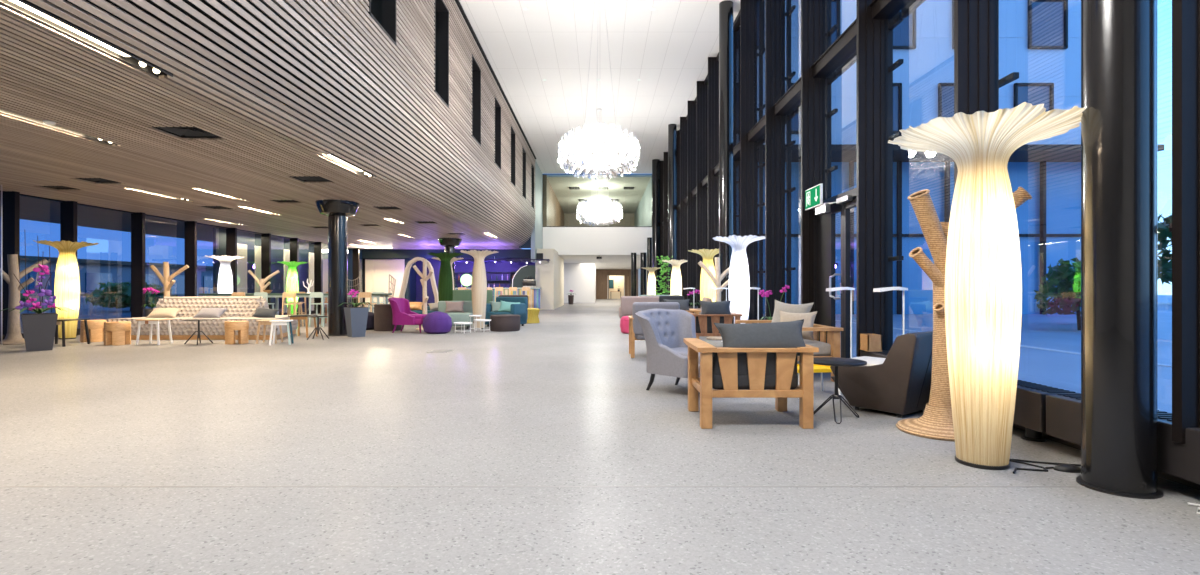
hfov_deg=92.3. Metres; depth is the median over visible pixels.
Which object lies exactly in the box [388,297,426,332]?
chair
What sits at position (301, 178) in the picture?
air vent
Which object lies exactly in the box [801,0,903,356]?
column
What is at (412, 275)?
wall niche
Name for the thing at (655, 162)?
column
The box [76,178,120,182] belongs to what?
air vent
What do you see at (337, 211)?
column
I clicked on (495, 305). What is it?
cushion
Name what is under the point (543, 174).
window
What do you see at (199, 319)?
side table
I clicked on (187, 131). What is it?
air vent
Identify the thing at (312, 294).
bar chair
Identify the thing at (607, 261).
ceiling
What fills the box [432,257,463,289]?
floor lamp
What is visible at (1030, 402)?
bench
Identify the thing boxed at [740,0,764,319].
column
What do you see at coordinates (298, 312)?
bar chair
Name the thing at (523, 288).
bar chair
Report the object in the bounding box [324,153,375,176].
strip light
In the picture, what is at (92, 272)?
building
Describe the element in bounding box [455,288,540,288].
countertop
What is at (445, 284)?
floor lamp
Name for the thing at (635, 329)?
upholstered armchair
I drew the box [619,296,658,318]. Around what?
upholstered armchair
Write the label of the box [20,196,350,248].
window
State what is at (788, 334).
cushion
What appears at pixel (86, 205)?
window
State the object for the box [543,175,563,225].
wall
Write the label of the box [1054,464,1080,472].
switch
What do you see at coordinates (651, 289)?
floor lamp
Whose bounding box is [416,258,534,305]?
wall
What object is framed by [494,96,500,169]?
window
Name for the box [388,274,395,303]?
wire chair
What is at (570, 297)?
orchid
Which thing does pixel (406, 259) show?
wall
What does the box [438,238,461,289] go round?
column
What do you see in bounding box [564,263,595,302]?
wall
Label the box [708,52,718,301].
window
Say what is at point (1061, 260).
tree
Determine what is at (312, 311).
window
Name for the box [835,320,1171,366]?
kerb
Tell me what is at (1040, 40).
office building
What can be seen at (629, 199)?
ceiling
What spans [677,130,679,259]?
window
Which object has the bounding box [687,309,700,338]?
wooden armchair
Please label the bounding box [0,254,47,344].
tree sculpture
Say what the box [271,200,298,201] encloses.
air vent
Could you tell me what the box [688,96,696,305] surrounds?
window
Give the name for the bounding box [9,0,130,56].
diffuser
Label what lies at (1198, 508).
cable
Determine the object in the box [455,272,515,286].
bar shelf
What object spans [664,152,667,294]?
window
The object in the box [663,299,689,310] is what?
cushion
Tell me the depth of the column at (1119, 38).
3.06 m
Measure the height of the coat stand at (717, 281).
1.763 m
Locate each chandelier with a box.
[557,0,639,180]
[576,108,622,225]
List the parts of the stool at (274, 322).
leg, leg, seat, leg, leg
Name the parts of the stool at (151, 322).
leg, leg, seat, leg, leg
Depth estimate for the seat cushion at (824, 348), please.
6.85 m
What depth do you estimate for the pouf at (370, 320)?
15.12 m
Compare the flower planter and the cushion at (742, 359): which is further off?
the flower planter
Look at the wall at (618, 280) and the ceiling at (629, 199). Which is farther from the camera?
the wall at (618, 280)
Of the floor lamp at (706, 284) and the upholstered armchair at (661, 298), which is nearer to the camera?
the floor lamp at (706, 284)
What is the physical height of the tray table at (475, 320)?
0.305 m
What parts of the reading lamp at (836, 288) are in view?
stem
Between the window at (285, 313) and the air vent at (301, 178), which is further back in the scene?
the window at (285, 313)
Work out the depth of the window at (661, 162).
28.95 m
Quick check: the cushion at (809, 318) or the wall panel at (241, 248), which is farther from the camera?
the wall panel at (241, 248)
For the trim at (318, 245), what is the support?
attached to the ceiling at (47, 73)
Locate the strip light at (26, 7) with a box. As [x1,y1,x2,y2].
[0,0,172,76]
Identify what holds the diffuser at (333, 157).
attached to the strip light at (331, 156)
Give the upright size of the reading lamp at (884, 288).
1.112 m
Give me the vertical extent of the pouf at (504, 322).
0.410 m
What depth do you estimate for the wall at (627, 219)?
48.41 m
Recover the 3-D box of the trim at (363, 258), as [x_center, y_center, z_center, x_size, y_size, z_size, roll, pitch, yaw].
[-12.170,-0.445,30.030,0.300,3.090,0.100,0,0,0]
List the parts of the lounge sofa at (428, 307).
seat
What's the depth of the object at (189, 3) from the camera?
7.18 m
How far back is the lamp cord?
3.47 m
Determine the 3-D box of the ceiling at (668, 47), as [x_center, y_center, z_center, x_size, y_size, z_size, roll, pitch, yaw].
[0.000,-6.500,11.650,6.600,0.200,41.300,0,0,0]
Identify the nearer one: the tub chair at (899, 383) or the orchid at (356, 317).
the tub chair at (899, 383)
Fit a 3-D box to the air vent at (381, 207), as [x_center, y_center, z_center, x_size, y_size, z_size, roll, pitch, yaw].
[-5.300,-2.028,14.325,0.580,0.047,0.550,0,0,0]
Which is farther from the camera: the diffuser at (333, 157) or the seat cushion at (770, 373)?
the diffuser at (333, 157)
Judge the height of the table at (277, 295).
0.940 m
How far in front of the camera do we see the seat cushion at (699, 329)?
10.21 m
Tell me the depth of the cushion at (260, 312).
12.71 m
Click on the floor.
(561, 399)
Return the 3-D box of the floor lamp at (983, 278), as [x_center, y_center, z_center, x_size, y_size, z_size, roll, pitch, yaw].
[2.397,0.048,3.645,1.029,2.105,1.057,0,0,-8]
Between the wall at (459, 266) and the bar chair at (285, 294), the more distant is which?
the wall at (459, 266)
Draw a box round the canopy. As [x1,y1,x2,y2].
[455,256,549,262]
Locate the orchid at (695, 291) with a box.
[687,290,699,308]
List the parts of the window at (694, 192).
pane, pane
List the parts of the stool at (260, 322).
leg, leg, seat, leg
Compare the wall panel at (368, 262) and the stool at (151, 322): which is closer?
the stool at (151, 322)
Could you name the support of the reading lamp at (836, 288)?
on the floor
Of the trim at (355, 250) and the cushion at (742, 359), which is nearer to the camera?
the cushion at (742, 359)
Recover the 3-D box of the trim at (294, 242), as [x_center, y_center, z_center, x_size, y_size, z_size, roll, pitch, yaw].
[-12.170,-0.445,22.930,0.300,3.090,0.100,0,0,0]
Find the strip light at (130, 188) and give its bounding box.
[130,188,187,200]
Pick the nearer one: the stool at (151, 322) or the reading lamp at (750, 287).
the reading lamp at (750, 287)
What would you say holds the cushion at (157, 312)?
on the tufted sofa at (240, 308)
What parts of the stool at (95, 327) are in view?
leg, seat, leg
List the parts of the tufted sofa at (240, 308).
seat, seat, backrest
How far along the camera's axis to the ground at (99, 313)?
24.85 m
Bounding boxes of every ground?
[20,306,156,332]
[835,295,1171,412]
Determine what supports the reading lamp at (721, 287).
on the floor
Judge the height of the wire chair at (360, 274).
1.586 m
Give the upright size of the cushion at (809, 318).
0.358 m
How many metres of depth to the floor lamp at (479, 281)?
15.45 m
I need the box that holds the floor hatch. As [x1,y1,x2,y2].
[426,350,451,352]
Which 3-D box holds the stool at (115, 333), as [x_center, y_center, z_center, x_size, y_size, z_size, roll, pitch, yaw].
[-9.380,0.880,11.200,0.410,0.440,0.410,0,0,0]
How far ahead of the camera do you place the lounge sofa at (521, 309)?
16.43 m
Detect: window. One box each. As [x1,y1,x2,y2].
[20,194,62,337]
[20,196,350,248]
[77,203,133,334]
[145,214,186,221]
[197,223,227,228]
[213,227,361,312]
[237,229,262,233]
[271,235,291,314]
[299,239,315,313]
[368,0,395,44]
[434,0,448,107]
[471,54,480,145]
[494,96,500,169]
[510,126,514,186]
[522,146,525,199]
[531,164,533,208]
[543,174,651,226]
[660,161,663,294]
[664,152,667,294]
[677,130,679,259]
[680,114,687,299]
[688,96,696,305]
[697,74,707,308]
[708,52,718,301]
[733,11,739,235]
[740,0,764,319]
[869,0,1018,87]
[954,0,1199,489]
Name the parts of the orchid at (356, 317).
pot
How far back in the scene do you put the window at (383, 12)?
8.96 m
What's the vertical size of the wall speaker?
0.340 m
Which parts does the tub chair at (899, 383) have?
seat, backrest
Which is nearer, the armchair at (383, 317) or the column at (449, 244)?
the armchair at (383, 317)
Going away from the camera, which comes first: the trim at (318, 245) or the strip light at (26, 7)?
the strip light at (26, 7)
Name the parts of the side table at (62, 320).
leg, leg, leg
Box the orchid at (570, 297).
[568,290,573,303]
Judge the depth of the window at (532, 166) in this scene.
27.76 m
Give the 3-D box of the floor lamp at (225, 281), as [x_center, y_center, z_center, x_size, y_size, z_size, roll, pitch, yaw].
[-11.729,0.048,18.062,1.047,2.105,1.036,0,0,-22]
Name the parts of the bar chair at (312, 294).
leg, backrest, leg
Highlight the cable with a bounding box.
[1188,503,1199,513]
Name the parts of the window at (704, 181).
pane, pane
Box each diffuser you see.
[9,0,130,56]
[328,154,361,170]
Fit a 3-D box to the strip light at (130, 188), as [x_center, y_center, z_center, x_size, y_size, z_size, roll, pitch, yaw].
[-9.380,-2.036,12.350,0.150,0.088,1.720,0,0,0]
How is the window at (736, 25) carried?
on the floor
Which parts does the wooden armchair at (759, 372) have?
leg, rail, armrest, leg, rail, rail, leg, leg, armrest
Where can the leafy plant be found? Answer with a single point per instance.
(665, 269)
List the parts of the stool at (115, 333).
leg, seat, leg, leg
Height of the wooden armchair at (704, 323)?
0.635 m
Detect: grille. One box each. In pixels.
[878,350,1074,392]
[1057,394,1199,427]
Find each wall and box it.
[362,258,407,305]
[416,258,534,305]
[519,233,530,247]
[531,160,542,262]
[535,249,563,309]
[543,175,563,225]
[543,227,651,254]
[564,213,634,225]
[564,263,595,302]
[596,269,637,298]
[609,270,639,298]
[635,175,651,225]
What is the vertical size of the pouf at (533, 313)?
0.465 m
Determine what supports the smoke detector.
attached to the ceiling at (47, 73)
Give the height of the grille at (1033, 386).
0.008 m
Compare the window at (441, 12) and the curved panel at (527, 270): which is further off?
the curved panel at (527, 270)
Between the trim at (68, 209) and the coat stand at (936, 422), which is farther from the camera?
the trim at (68, 209)
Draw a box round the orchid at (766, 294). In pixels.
[758,285,789,319]
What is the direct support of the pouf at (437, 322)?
on the floor
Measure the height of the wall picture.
0.900 m
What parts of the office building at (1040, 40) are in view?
glass, glass, glass, cornice, glass, glass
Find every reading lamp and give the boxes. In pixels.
[713,287,727,341]
[742,287,759,319]
[826,287,854,357]
[873,287,907,334]
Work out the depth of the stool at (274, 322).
11.16 m
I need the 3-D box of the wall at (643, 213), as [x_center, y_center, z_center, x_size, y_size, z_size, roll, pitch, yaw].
[3.150,-4.850,40.500,0.500,3.100,16.200,0,0,0]
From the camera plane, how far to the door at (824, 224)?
7.98 m
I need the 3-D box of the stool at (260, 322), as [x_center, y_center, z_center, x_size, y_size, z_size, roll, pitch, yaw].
[-6.620,0.871,11.550,0.392,0.462,0.327,0,0,-6]
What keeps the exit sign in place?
attached to the door at (824, 224)
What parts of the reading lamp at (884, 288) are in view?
stem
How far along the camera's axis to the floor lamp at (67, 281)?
12.38 m
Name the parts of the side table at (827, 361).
leg, leg, leg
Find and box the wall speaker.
[536,253,542,258]
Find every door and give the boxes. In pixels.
[607,275,624,298]
[813,188,855,357]
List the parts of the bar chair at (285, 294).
leg, backrest, leg, leg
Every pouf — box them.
[366,311,373,329]
[422,311,451,333]
[490,314,519,331]
[526,308,539,323]
[620,316,628,333]
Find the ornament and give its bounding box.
[303,279,313,292]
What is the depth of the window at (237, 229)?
20.19 m
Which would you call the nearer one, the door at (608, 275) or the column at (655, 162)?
the column at (655, 162)
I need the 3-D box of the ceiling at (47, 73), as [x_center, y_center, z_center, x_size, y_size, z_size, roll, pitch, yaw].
[-7.696,-4.142,10.450,9.022,4.314,38.900,0,0,0]
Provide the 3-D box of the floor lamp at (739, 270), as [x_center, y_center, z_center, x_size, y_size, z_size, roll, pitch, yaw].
[2.758,0.048,11.345,1.026,2.105,1.061,0,0,-37]
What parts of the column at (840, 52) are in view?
pane, pane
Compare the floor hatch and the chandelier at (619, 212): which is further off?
the chandelier at (619, 212)
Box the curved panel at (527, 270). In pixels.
[512,265,534,287]
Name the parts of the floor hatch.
plate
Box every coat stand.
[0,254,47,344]
[150,262,188,296]
[248,270,279,291]
[413,259,433,329]
[698,257,729,339]
[896,187,1031,440]
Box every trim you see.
[0,191,19,336]
[0,486,1186,486]
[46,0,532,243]
[60,201,76,335]
[131,212,144,317]
[185,221,196,296]
[226,228,236,291]
[261,233,270,308]
[290,238,298,314]
[314,242,321,313]
[353,248,358,302]
[362,249,530,257]
[363,258,368,302]
[455,0,535,158]
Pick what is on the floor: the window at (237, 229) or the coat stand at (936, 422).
the coat stand at (936, 422)
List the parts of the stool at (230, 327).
leg, seat, leg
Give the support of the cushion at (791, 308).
on the wooden armchair at (831, 348)
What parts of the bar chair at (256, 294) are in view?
backrest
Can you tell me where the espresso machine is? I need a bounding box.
[523,279,535,287]
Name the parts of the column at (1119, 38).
plate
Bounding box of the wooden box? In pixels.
[860,334,881,351]
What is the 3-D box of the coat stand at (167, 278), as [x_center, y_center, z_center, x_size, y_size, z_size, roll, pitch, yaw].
[-10.950,0.218,14.650,0.848,1.763,0.543,0,0,-31]
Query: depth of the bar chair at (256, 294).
16.21 m
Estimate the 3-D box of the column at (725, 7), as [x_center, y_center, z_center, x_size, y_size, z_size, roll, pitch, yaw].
[2.840,-2.650,12.970,0.358,7.500,0.358,0,0,0]
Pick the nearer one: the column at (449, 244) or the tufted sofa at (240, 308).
the tufted sofa at (240, 308)
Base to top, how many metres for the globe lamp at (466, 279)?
0.680 m
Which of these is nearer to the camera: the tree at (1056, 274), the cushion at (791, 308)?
the cushion at (791, 308)
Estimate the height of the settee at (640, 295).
0.880 m
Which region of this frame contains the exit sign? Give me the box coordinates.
[805,184,829,214]
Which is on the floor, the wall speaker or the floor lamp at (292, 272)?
the floor lamp at (292, 272)
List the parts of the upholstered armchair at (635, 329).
leg, leg, seat, backrest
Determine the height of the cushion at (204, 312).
0.228 m
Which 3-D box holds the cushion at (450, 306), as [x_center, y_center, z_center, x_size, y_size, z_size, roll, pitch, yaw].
[-4.020,0.520,15.930,0.524,0.328,0.178,0,0,-9]
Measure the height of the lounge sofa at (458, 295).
1.040 m
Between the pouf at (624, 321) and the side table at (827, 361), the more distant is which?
the pouf at (624, 321)
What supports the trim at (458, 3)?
attached to the ceiling at (47, 73)
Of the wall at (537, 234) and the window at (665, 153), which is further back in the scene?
the wall at (537, 234)
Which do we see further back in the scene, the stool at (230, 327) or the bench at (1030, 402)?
the stool at (230, 327)
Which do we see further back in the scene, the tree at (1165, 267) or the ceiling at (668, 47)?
the tree at (1165, 267)
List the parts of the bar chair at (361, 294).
backrest, leg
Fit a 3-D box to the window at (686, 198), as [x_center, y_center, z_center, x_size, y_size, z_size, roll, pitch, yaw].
[3.276,-2.660,20.649,0.558,7.500,1.859,0,0,0]
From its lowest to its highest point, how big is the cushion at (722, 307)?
0.320 m
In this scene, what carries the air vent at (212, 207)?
in the ceiling at (47, 73)
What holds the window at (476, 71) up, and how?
in the ceiling at (47, 73)
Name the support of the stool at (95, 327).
on the floor
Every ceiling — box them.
[0,0,534,248]
[459,0,739,173]
[547,175,650,212]
[559,255,639,269]
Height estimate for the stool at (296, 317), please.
0.492 m
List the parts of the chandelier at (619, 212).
frame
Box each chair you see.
[231,292,244,296]
[254,292,274,308]
[282,292,303,325]
[287,292,306,322]
[309,292,327,326]
[319,292,327,323]
[347,274,362,306]
[358,292,376,311]
[368,292,384,312]
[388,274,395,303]
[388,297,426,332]
[495,287,503,301]
[509,287,516,294]
[521,287,530,307]
[635,309,699,397]
[830,331,932,417]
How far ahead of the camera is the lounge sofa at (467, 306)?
15.94 m
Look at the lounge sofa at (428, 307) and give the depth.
17.41 m
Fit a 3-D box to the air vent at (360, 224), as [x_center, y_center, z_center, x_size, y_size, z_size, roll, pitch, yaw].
[-7.300,-2.028,18.250,0.580,0.047,0.500,0,0,0]
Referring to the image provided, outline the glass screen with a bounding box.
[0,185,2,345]
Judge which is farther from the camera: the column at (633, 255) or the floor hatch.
the column at (633, 255)
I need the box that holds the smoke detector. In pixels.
[42,120,55,124]
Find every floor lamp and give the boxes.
[33,240,99,338]
[205,255,244,292]
[277,261,306,313]
[427,252,463,300]
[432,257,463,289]
[460,250,497,328]
[642,267,659,294]
[662,259,687,295]
[688,249,718,301]
[713,235,764,323]
[888,102,1085,469]
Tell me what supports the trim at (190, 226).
attached to the ceiling at (47, 73)
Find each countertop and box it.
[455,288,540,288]
[455,288,540,308]
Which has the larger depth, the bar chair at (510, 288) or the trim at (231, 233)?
the bar chair at (510, 288)
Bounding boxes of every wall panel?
[237,244,246,292]
[255,246,260,291]
[284,249,289,312]
[309,252,313,309]
[365,259,372,306]
[373,259,404,303]
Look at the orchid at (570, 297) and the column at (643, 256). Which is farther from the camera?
the orchid at (570, 297)
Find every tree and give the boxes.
[20,286,31,302]
[82,282,176,310]
[1034,260,1080,329]
[1039,257,1080,306]
[1158,212,1171,284]
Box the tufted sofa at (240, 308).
[107,297,297,339]
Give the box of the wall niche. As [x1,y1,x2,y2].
[408,258,415,301]
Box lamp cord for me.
[1009,459,1080,473]
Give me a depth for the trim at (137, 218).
15.13 m
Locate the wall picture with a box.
[609,280,613,287]
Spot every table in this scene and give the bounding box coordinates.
[55,319,89,346]
[182,318,214,344]
[199,293,391,325]
[307,316,328,339]
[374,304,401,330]
[454,322,471,332]
[469,315,481,330]
[473,319,490,329]
[797,364,840,394]
[814,357,866,423]
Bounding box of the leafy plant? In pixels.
[654,256,672,294]
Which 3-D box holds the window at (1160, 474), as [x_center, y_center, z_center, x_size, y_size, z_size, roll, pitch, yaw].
[3.276,-2.660,3.917,0.558,7.500,1.914,0,0,0]
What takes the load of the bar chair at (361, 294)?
on the floor
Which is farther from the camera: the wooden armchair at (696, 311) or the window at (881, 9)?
the wooden armchair at (696, 311)
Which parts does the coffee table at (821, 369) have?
leg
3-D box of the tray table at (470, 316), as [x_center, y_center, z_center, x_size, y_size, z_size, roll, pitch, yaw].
[-3.240,0.903,14.980,0.328,0.395,0.328,0,0,0]
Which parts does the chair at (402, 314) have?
backrest, seat, seat frame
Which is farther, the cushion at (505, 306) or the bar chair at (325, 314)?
the bar chair at (325, 314)
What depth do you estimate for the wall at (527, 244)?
28.85 m
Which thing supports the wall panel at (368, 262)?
attached to the wall at (406, 259)
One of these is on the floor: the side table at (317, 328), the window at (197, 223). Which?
the side table at (317, 328)
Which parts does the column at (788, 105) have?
pane, pane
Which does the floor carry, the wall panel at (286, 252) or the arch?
the arch
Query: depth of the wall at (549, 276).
29.30 m
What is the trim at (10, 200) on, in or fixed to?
attached to the ceiling at (47, 73)
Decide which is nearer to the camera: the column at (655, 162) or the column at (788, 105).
the column at (788, 105)
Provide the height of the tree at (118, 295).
1.434 m
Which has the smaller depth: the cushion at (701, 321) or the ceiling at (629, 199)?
the cushion at (701, 321)
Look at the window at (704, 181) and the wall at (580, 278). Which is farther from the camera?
the wall at (580, 278)
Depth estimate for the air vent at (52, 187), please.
11.57 m
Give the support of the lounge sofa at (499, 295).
on the floor
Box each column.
[315,199,359,335]
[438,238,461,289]
[631,252,635,295]
[640,252,646,294]
[647,237,651,294]
[652,159,659,294]
[668,124,676,294]
[719,0,732,300]
[765,0,837,319]
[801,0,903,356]
[1076,0,1162,498]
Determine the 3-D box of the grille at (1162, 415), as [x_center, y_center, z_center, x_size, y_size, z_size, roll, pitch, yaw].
[3.175,0.717,1.450,0.180,0.008,4.870,0,0,0]
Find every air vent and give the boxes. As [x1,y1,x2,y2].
[41,186,76,188]
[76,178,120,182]
[152,126,221,137]
[202,206,231,208]
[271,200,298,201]
[289,176,332,181]
[360,224,379,225]
[374,206,399,208]
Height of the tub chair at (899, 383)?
0.735 m
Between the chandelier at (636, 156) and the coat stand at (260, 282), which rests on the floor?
the coat stand at (260, 282)
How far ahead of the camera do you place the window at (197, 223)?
18.30 m
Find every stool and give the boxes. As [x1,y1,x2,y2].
[80,320,106,341]
[104,321,130,345]
[135,319,172,344]
[224,321,248,343]
[256,319,283,343]
[269,320,293,344]
[288,315,317,337]
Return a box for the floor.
[0,299,1199,574]
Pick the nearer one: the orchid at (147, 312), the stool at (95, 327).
the stool at (95, 327)
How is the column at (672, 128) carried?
on the floor
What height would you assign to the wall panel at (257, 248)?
2.640 m
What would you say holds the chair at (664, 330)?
on the floor
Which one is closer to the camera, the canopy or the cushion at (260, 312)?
the cushion at (260, 312)
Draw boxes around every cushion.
[145,308,182,317]
[193,308,228,317]
[252,308,278,317]
[409,302,422,309]
[428,303,437,310]
[445,301,463,312]
[491,301,502,311]
[498,300,519,311]
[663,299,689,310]
[696,316,733,326]
[696,326,719,332]
[699,300,730,313]
[699,367,797,389]
[712,352,796,374]
[714,319,805,355]
[771,300,813,338]
[780,310,816,340]
[803,339,830,355]
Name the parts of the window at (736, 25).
pane, pane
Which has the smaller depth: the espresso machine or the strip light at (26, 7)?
the strip light at (26, 7)
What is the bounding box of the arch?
[399,257,438,302]
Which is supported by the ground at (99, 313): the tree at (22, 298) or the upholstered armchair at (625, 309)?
the tree at (22, 298)
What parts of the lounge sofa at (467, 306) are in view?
backrest, seat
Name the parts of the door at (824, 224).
handle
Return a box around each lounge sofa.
[411,306,437,313]
[438,301,472,328]
[453,290,492,302]
[485,297,527,326]
[499,295,527,297]
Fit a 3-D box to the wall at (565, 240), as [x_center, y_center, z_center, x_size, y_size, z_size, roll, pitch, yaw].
[-0.200,-2.640,32.420,6.400,1.560,0.200,0,0,0]
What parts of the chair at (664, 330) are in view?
leg, seat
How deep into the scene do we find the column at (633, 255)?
31.17 m
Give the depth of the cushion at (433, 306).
17.14 m
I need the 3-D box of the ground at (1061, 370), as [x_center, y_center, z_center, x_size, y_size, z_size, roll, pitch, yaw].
[53.600,1.250,20.000,100.000,0.300,140.000,0,0,0]
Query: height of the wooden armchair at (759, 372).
0.635 m
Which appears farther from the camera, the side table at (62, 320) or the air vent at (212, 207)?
the air vent at (212, 207)
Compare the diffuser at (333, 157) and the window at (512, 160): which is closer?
the diffuser at (333, 157)
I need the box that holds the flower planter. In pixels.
[1,236,73,351]
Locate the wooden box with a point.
(868, 342)
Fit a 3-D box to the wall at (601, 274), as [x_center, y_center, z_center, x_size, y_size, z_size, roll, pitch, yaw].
[1.400,-0.400,57.600,4.800,3.000,0.300,0,0,0]
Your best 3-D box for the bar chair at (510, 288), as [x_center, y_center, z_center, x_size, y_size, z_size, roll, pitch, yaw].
[-4.100,0.533,27.345,0.435,1.139,0.445,0,0,0]
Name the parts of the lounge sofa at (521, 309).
armrest, seat, backrest, armrest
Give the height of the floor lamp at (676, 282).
2.105 m
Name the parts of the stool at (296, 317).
leg, seat, leg, leg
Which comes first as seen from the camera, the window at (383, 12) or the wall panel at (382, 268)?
the window at (383, 12)
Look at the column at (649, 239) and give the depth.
30.19 m
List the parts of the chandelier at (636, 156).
frame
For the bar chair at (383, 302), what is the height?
0.982 m
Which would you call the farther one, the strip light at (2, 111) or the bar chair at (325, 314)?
the bar chair at (325, 314)
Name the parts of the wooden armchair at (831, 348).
armrest, rail, rail, armrest, leg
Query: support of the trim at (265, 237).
attached to the ceiling at (47, 73)
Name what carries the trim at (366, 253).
attached to the ceiling at (47, 73)
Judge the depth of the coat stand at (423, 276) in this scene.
15.15 m
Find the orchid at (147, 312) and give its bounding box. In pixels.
[143,287,159,316]
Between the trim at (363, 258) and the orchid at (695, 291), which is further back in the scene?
the trim at (363, 258)
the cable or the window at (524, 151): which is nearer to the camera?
the cable
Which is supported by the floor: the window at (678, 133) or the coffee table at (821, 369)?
the coffee table at (821, 369)
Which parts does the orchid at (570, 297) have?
pot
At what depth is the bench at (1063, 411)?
3.10 m
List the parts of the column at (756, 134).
pane, pane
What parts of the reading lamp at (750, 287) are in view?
stem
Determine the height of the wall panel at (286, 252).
2.640 m
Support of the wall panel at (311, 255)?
on the ground at (99, 313)
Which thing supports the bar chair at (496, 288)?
on the floor
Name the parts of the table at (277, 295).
leg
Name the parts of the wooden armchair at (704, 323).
rail, rail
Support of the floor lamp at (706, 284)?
on the floor
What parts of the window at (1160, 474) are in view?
sill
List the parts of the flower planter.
stem, stem, pot, stem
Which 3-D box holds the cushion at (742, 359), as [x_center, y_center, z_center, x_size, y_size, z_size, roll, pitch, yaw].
[1.230,0.600,4.615,0.680,0.243,0.149,0,0,0]
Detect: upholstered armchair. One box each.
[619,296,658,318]
[628,302,679,357]
[659,296,683,301]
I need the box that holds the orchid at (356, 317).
[339,289,371,336]
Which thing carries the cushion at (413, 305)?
on the lounge sofa at (428, 307)
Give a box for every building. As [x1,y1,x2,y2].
[20,255,212,311]
[831,0,1163,313]
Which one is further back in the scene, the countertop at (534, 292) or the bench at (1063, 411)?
the countertop at (534, 292)
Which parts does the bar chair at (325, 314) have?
leg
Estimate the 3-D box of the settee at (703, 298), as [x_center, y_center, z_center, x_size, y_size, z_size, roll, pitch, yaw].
[2.241,0.661,13.748,0.742,0.880,1.290,0,0,6]
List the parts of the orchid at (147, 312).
pot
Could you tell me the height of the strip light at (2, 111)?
0.088 m
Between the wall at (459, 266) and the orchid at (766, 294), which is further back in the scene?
the wall at (459, 266)
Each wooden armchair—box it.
[683,338,818,428]
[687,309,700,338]
[689,312,742,335]
[735,320,842,381]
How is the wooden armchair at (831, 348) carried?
on the floor
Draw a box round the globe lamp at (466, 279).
[460,274,471,287]
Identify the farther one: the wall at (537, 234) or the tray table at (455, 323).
the wall at (537, 234)
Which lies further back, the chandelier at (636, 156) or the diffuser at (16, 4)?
the chandelier at (636, 156)
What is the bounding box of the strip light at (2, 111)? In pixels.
[0,109,111,144]
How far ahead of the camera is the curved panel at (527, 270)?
28.44 m

